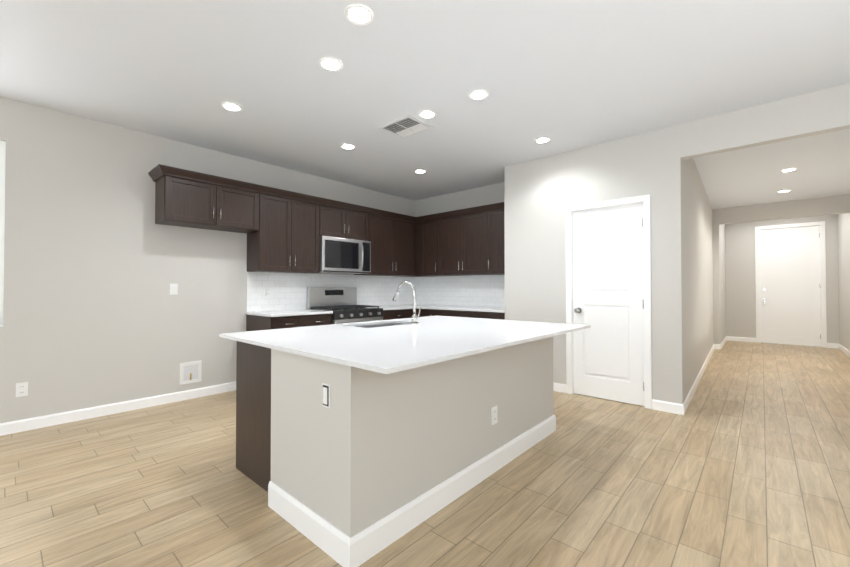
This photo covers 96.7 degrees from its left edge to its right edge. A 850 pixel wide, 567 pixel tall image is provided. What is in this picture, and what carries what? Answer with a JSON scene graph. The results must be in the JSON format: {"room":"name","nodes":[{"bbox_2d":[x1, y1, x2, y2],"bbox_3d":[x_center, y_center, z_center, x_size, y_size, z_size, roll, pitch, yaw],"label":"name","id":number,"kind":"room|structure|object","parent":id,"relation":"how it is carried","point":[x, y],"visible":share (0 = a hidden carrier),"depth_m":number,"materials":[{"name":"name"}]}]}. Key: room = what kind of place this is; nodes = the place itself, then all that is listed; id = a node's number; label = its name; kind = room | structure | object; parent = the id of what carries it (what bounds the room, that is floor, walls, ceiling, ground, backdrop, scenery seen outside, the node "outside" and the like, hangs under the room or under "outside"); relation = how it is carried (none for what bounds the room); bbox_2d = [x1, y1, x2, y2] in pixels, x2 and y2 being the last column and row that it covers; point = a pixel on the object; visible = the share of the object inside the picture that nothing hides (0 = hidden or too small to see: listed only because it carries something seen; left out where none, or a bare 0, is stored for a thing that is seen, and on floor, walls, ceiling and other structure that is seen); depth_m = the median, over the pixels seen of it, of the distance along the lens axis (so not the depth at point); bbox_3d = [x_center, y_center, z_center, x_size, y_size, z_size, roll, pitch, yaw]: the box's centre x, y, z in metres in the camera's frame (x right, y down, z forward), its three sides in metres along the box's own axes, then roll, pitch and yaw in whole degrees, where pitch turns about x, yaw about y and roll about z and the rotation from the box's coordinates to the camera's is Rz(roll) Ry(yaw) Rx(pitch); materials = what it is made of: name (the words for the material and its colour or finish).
{"room":"kitchen","nodes":[
{"label":"kitchen","id":0,"kind":"room"},
{"bbox_2d":[0,96,414,422],"bbox_3d":[-3.554,-0.147,3.081,0.120,2.770,10.240,-1,-1,42],"label":"wall","id":1,"kind":"structure","parent":0,"point":[98,261],"depth_m":3.60,"materials":[{"name":"grey paint"}]},
{"bbox_2d":[0,141,5,326],"bbox_3d":[-4.018,-0.422,2.534,0.089,1.535,1.600,-1,-1,42],"label":"window","id":2,"kind":"structure","parent":1,"relation":"in","point":[2,181],"depth_m":3.12,"materials":[{"name":"white"}]},
{"bbox_2d":[16,382,27,396],"bbox_3d":[-3.379,0.889,3.167,0.009,0.116,0.072,-1,-1,42],"label":"outlet","id":3,"kind":"object","parent":1,"relation":"attached to","point":[21,389],"visible":1,"depth_m":3.16,"materials":[{"name":"white plastic"}]},
{"bbox_2d":[0,382,235,435],"bbox_3d":[-4.531,1.174,1.868,0.013,0.098,7.153,-1,-1,42],"label":"baseboard","id":4,"kind":"structure","parent":1,"relation":"attached to","point":[17,426],"depth_m":3.57,"materials":[{"name":"white wood"}]},
{"bbox_2d":[170,284,177,294],"bbox_3d":[-2.653,0.059,3.991,0.009,0.116,0.072,-1,-1,42],"label":"light switch","id":5,"kind":"object","parent":1,"relation":"attached to","point":[173,289],"visible":1,"depth_m":3.99,"materials":[{"name":"white plastic"}]},
{"bbox_2d":[179,360,201,384],"bbox_3d":[-2.541,0.966,4.100,0.029,0.230,0.210,-1,-1,42],"label":"outlet box","id":6,"kind":"object","parent":1,"relation":"attached to","point":[190,372],"visible":1,"depth_m":4.10,"materials":[{"name":"white plastic"}]},
{"bbox_2d":[152,165,259,235],"bbox_3d":[-2.335,-0.865,4.111,0.338,0.511,0.925,-1,-1,42],"label":"upper cabinet","id":7,"kind":"object","parent":1,"relation":"attached to","point":[183,198],"depth_m":3.93,"materials":[{"name":"brown wood"}]},
{"bbox_2d":[247,185,319,272],"bbox_3d":[-1.763,-0.627,4.749,0.338,0.972,0.793,-1,-1,42],"label":"upper cabinet","id":8,"kind":"object","parent":1,"relation":"attached to","point":[283,230],"depth_m":4.58,"materials":[{"name":"brown wood"}]},
{"bbox_2d":[246,272,413,311],"bbox_3d":[-1.164,0.113,5.659,0.008,0.484,2.963,-1,-1,42],"label":"backsplash","id":9,"kind":"structure","parent":1,"relation":"attached to","point":[288,291],"depth_m":5.14,"materials":[{"name":"tile"}]},
{"bbox_2d":[266,287,270,295],"bbox_3d":[-1.967,0.099,4.745,0.009,0.110,0.070,-1,-1,42],"label":"outlet","id":10,"kind":"object","parent":9,"relation":"attached to","point":[268,291],"visible":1,"depth_m":4.74,"materials":[{"name":"white plastic"}]},
{"bbox_2d":[320,197,371,243],"bbox_3d":[-1.227,-0.862,5.353,0.338,0.486,0.819,-1,-1,42],"label":"upper cabinet","id":11,"kind":"object","parent":1,"relation":"attached to","point":[338,219],"depth_m":5.23,"materials":[{"name":"brown wood"}]},
{"bbox_2d":[319,236,370,273],"bbox_3d":[-1.184,-0.382,5.309,0.452,0.467,0.813,-1,-1,42],"label":"microwave","id":12,"kind":"object","parent":11,"relation":"attached to","point":[337,255],"visible":0.94,"depth_m":5.16,"materials":[{"name":"silver metal"}]},
{"bbox_2d":[354,208,415,275],"bbox_3d":[-0.626,-0.610,6.024,0.338,0.972,0.986,-1,-1,42],"label":"upper cabinet","id":13,"kind":"object","parent":1,"relation":"attached to","point":[393,246],"depth_m":5.91,"materials":[{"name":"brown wood"}]},
{"bbox_2d":[0,341,849,566],"bbox_3d":[1.235,1.266,2.934,7.440,0.060,16.420,-1,-1,42],"label":"floor","id":14,"kind":"structure","parent":0,"point":[743,460],"depth_m":2.24,"materials":[{"name":"brown wood"}]},
{"bbox_2d":[246,312,332,331],"bbox_3d":[-1.659,0.815,4.637,0.618,0.886,0.792,-1,-1,42],"label":"base cabinet","id":15,"kind":"object","parent":14,"relation":"on","point":[265,320],"depth_m":4.37,"materials":[{"name":"brown wood"}]},
{"bbox_2d":[245,309,328,315],"bbox_3d":[-1.654,0.357,4.630,0.643,0.030,0.804,-1,-1,42],"label":"countertop","id":16,"kind":"structure","parent":15,"relation":"on","point":[300,312],"depth_m":4.44,"materials":[{"name":"white stone"}]},
{"bbox_2d":[306,287,382,323],"bbox_3d":[-1.080,0.657,5.203,0.711,1.215,0.809,-1,-1,42],"label":"range","id":17,"kind":"object","parent":14,"relation":"on","point":[341,304],"visible":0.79,"depth_m":5.20,"materials":[{"name":"silver metal"}]},
{"bbox_2d":[231,335,555,566],"bbox_3d":[-0.120,0.795,2.855,1.378,0.880,2.138,-1,-1,42],"label":"kitchen island","id":18,"kind":"object","parent":14,"relation":"on","point":[401,436],"depth_m":1.96,"materials":[{"name":"grey paint"}]},
{"bbox_2d":[322,383,329,407],"bbox_3d":[-0.457,0.516,1.738,0.060,0.105,0.010,-1,-1,42],"label":"outlet","id":19,"kind":"object","parent":18,"relation":"attached to","point":[325,395],"visible":1,"depth_m":1.73,"materials":[{"name":"white plastic"}]},
{"bbox_2d":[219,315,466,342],"bbox_3d":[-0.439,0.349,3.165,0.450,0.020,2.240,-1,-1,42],"label":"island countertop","id":20,"kind":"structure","parent":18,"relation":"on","point":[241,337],"depth_m":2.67,"materials":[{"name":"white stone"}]},
{"bbox_2d":[347,319,398,326],"bbox_3d":[-0.358,0.463,3.172,0.364,0.232,0.624,-1,-1,42],"label":"sink","id":21,"kind":"object","parent":20,"relation":"in","point":[393,321],"depth_m":3.31,"materials":[{"name":"silver metal"}]},
{"bbox_2d":[247,319,590,374],"bbox_3d":[0.166,0.342,2.626,1.170,0.020,2.240,-1,-1,42],"label":"island countertop","id":22,"kind":"structure","parent":18,"relation":"on","point":[404,346],"depth_m":2.12,"materials":[{"name":"white stone"}]},
{"bbox_2d":[393,281,420,323],"bbox_3d":[-0.157,0.159,3.245,0.288,0.362,0.111,-1,-1,42],"label":"faucet","id":23,"kind":"object","parent":22,"relation":"on","point":[415,317],"visible":1,"depth_m":3.15,"materials":[{"name":"silver metal"}]},
{"bbox_2d":[491,405,497,425],"bbox_3d":[0.457,0.865,2.480,0.009,0.116,0.072,-1,-1,42],"label":"outlet","id":24,"kind":"object","parent":18,"relation":"attached to","point":[494,414],"visible":1,"depth_m":2.47,"materials":[{"name":"white plastic"}]},
{"bbox_2d":[382,308,416,319],"bbox_3d":[-0.616,0.830,5.806,0.618,0.886,0.701,-1,-1,42],"label":"base cabinet","id":25,"kind":"object","parent":14,"relation":"on","point":[398,313],"depth_m":5.60,"materials":[{"name":"brown wood"}]},
{"bbox_2d":[369,304,424,311],"bbox_3d":[-0.391,0.375,6.047,0.643,0.030,1.351,-1,-1,42],"label":"countertop","id":26,"kind":"structure","parent":25,"relation":"on","point":[387,308],"depth_m":5.89,"materials":[{"name":"white stone"}]},
{"bbox_2d":[425,305,504,311],"bbox_3d":[0.653,0.369,5.590,1.523,0.030,0.644,-1,-1,42],"label":"countertop","id":27,"kind":"structure","parent":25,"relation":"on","point":[444,308],"depth_m":5.32,"materials":[{"name":"white stone"}]},
{"bbox_2d":[417,308,444,316],"bbox_3d":[0.290,0.831,5.924,0.618,0.886,0.619,-1,-1,42],"label":"base cabinet","id":28,"kind":"object","parent":14,"relation":"on","point":[424,312],"depth_m":5.71,"materials":[{"name":"brown wood"}]},
{"bbox_2d":[445,312,476,317],"bbox_3d":[0.671,0.827,5.584,0.638,0.886,0.619,-1,-1,42],"label":"base cabinet","id":29,"kind":"object","parent":14,"relation":"on","point":[456,314],"depth_m":5.31,"materials":[{"name":"brown wood"}]},
{"bbox_2d":[477,312,504,319],"bbox_3d":[1.026,0.823,5.269,0.547,0.886,0.619,-1,-1,42],"label":"base cabinet","id":30,"kind":"object","parent":14,"relation":"on","point":[488,315],"depth_m":4.99,"materials":[{"name":"brown wood"}]},
{"bbox_2d":[0,0,849,208],"bbox_3d":[1.235,-1.584,2.970,7.440,0.100,16.420,-1,-1,42],"label":"ceiling","id":31,"kind":"structure","parent":0,"point":[566,75],"depth_m":2.80,"materials":[{"name":"white paint"}]},
{"bbox_2d":[221,102,242,111],"bbox_3d":[-1.672,-1.526,3.270,0.170,0.006,0.170,-1,-1,42],"label":"recessed light","id":32,"kind":"object","parent":31,"relation":"in","point":[230,106],"visible":1,"depth_m":3.27,"materials":[{"name":"white plastic"}]},
{"bbox_2d":[318,57,342,71],"bbox_3d":[-0.659,-1.534,2.649,0.170,0.006,0.170,-1,-1,42],"label":"recessed light","id":33,"kind":"object","parent":31,"relation":"in","point":[331,64],"visible":1,"depth_m":2.64,"materials":[{"name":"white plastic"}]},
{"bbox_2d":[340,144,355,149],"bbox_3d":[-0.854,-1.514,4.189,0.170,0.006,0.170,-1,-1,42],"label":"recessed light","id":34,"kind":"object","parent":31,"relation":"in","point":[348,146],"visible":1,"depth_m":4.17,"materials":[{"name":"white plastic"}]},
{"bbox_2d":[344,4,373,25],"bbox_3d":[-0.377,-1.540,2.169,0.170,0.006,0.170,-1,-1,42],"label":"recessed light","id":35,"kind":"object","parent":31,"relation":"in","point":[359,14],"visible":1,"depth_m":2.16,"materials":[{"name":"white plastic"}]},
{"bbox_2d":[378,115,432,138],"bbox_3d":[-0.187,-1.519,3.681,0.410,0.014,0.350,-1,-1,42],"label":"ceiling vent","id":36,"kind":"object","parent":31,"relation":"in","point":[406,126],"visible":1,"depth_m":3.67,"materials":[{"name":"white metal"}]},
{"bbox_2d":[414,169,426,173],"bbox_3d":[-0.062,-1.503,5.077,0.170,0.006,0.170,-1,-1,42],"label":"recessed light","id":37,"kind":"object","parent":31,"relation":"in","point":[420,171],"visible":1,"depth_m":5.07,"materials":[{"name":"white plastic"}]},
{"bbox_2d":[418,110,435,118],"bbox_3d":[0.019,-1.524,3.410,0.170,0.006,0.170,-1,-1,42],"label":"recessed light","id":38,"kind":"object","parent":31,"relation":"in","point":[426,114],"visible":1,"depth_m":3.41,"materials":[{"name":"white plastic"}]},
{"bbox_2d":[468,89,488,99],"bbox_3d":[0.436,-1.529,3.066,0.170,0.006,0.170,-1,-1,42],"label":"recessed light","id":39,"kind":"object","parent":31,"relation":"in","point":[479,94],"visible":1,"depth_m":3.06,"materials":[{"name":"white plastic"}]},
{"bbox_2d":[534,137,550,143],"bbox_3d":[1.246,-1.517,4.004,0.170,0.006,0.170,-1,-1,42],"label":"recessed light","id":40,"kind":"object","parent":31,"relation":"in","point":[540,140],"visible":1,"depth_m":4.00,"materials":[{"name":"white plastic"}]},
{"bbox_2d":[780,168,796,171],"bbox_3d":[4.829,-1.504,5.017,0.170,0.006,0.170,-1,-1,42],"label":"recessed light","id":41,"kind":"object","parent":31,"relation":"in","point":[789,170],"visible":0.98,"depth_m":5.02,"materials":[{"name":"white plastic"}]},
{"bbox_2d":[415,182,503,307],"bbox_3d":[0.706,-0.109,6.063,2.270,2.770,0.120,-1,-1,42],"label":"wall","id":42,"kind":"structure","parent":0,"point":[482,196],"depth_m":6.10,"materials":[{"name":"grey paint"}]},
{"bbox_2d":[416,216,439,275],"bbox_3d":[0.156,-0.575,6.249,0.569,0.906,0.338,-1,-1,42],"label":"upper cabinet","id":43,"kind":"object","parent":42,"relation":"attached to","point":[427,231],"depth_m":6.12,"materials":[{"name":"brown wood"}]},
{"bbox_2d":[414,275,504,307],"bbox_3d":[0.635,0.117,6.034,2.136,0.484,0.009,-1,-1,42],"label":"backsplash","id":44,"kind":"structure","parent":42,"relation":"attached to","point":[480,290],"depth_m":6.07,"materials":[{"name":"tile"}]},
{"bbox_2d":[501,287,504,294],"bbox_3d":[1.152,0.109,5.561,0.070,0.110,0.009,-1,-1,42],"label":"outlet","id":45,"kind":"object","parent":44,"relation":"attached to","point":[502,290],"visible":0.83,"depth_m":5.56,"materials":[{"name":"white plastic"}]},
{"bbox_2d":[440,208,491,275],"bbox_3d":[0.662,-0.580,5.798,1.023,0.906,0.338,-1,-1,42],"label":"upper cabinet","id":46,"kind":"object","parent":42,"relation":"attached to","point":[465,237],"depth_m":5.62,"materials":[{"name":"brown wood"}]},
{"bbox_2d":[492,208,504,274],"bbox_3d":[1.140,-0.586,5.372,0.491,0.906,0.338,-1,-1,42],"label":"upper cabinet","id":47,"kind":"object","parent":42,"relation":"attached to","point":[498,233],"depth_m":5.26,"materials":[{"name":"brown wood"}]},
{"bbox_2d":[504,83,849,383],"bbox_3d":[2.447,-0.140,3.666,3.720,2.770,0.100,-1,-1,42],"label":"wall","id":48,"kind":"structure","parent":0,"point":[540,194],"depth_m":4.27,"materials":[{"name":"grey paint"}]},
{"bbox_2d":[553,382,565,392],"bbox_3d":[1.318,1.208,4.580,0.795,0.098,0.013,-1,-1,42],"label":"baseboard","id":49,"kind":"structure","parent":48,"relation":"attached to","point":[559,387],"depth_m":4.36,"materials":[{"name":"white wood"}]},
{"bbox_2d":[573,203,643,405],"bbox_3d":[1.939,0.212,4.048,0.715,2.061,0.115,-1,-1,42],"label":"pantry door","id":50,"kind":"structure","parent":48,"relation":"in","point":[608,345],"depth_m":4.05,"materials":[{"name":"white wood"}]},
{"bbox_2d":[566,194,651,408],"bbox_3d":[1.966,0.182,4.080,0.849,2.137,0.116,-1,-1,42],"label":"door frame","id":51,"kind":"structure","parent":48,"relation":"attached to","point":[643,199],"depth_m":3.86,"materials":[{"name":"white wood"}]},
{"bbox_2d":[648,124,713,403],"bbox_3d":[4.047,-0.115,5.589,0.250,2.770,5.100,-1,-1,42],"label":"wall","id":52,"kind":"structure","parent":0,"point":[682,326],"depth_m":3.74,"materials":[{"name":"grey paint"}]},
{"bbox_2d":[652,336,755,414],"bbox_3d":[4.712,1.227,6.117,6.843,0.098,0.515,1,-1,-45],"label":"baseboard","id":53,"kind":"structure","parent":52,"relation":"attached to","point":[671,407],"depth_m":4.02,"materials":[{"name":"white wood"}]},
{"bbox_2d":[712,194,849,350],"bbox_3d":[6.501,-0.099,6.898,2.170,2.770,0.120,-1,-1,42],"label":"wall","id":54,"kind":"structure","parent":0,"point":[839,205],"depth_m":7.12,"materials":[{"name":"grey paint"}]},
{"bbox_2d":[725,214,838,343],"bbox_3d":[7.632,-0.083,8.167,2.170,2.770,0.120,-1,-1,42],"label":"wall","id":55,"kind":"structure","parent":0,"point":[740,280],"depth_m":8.44,"materials":[{"name":"grey paint"}]},
{"bbox_2d":[760,226,820,345],"bbox_3d":[7.731,0.052,8.020,0.920,2.472,0.095,-1,-1,42],"label":"front door","id":56,"kind":"structure","parent":55,"relation":"in","point":[790,306],"depth_m":8.02,"materials":[{"name":"white wood"}]},
{"bbox_2d":[755,221,826,347],"bbox_3d":[7.754,0.020,8.046,1.074,2.562,0.136,-1,-1,42],"label":"door frame","id":57,"kind":"structure","parent":55,"relation":"attached to","point":[821,224],"depth_m":7.78,"materials":[{"name":"white wood"}]},
{"bbox_3d":[6.033,-0.138,3.819,1.430,2.770,5.100,-1,-1,42],"label":"wall","id":58,"kind":"structure","parent":0,"visible":0},
{"bbox_2d":[827,343,849,356],"bbox_3d":[5.995,1.214,5.041,0.275,0.098,6.700,-1,-1,42],"label":"baseboard","id":59,"kind":"structure","parent":58,"relation":"attached to","point":[840,347],"depth_m":7.43,"materials":[{"name":"white wood"}]}
]}

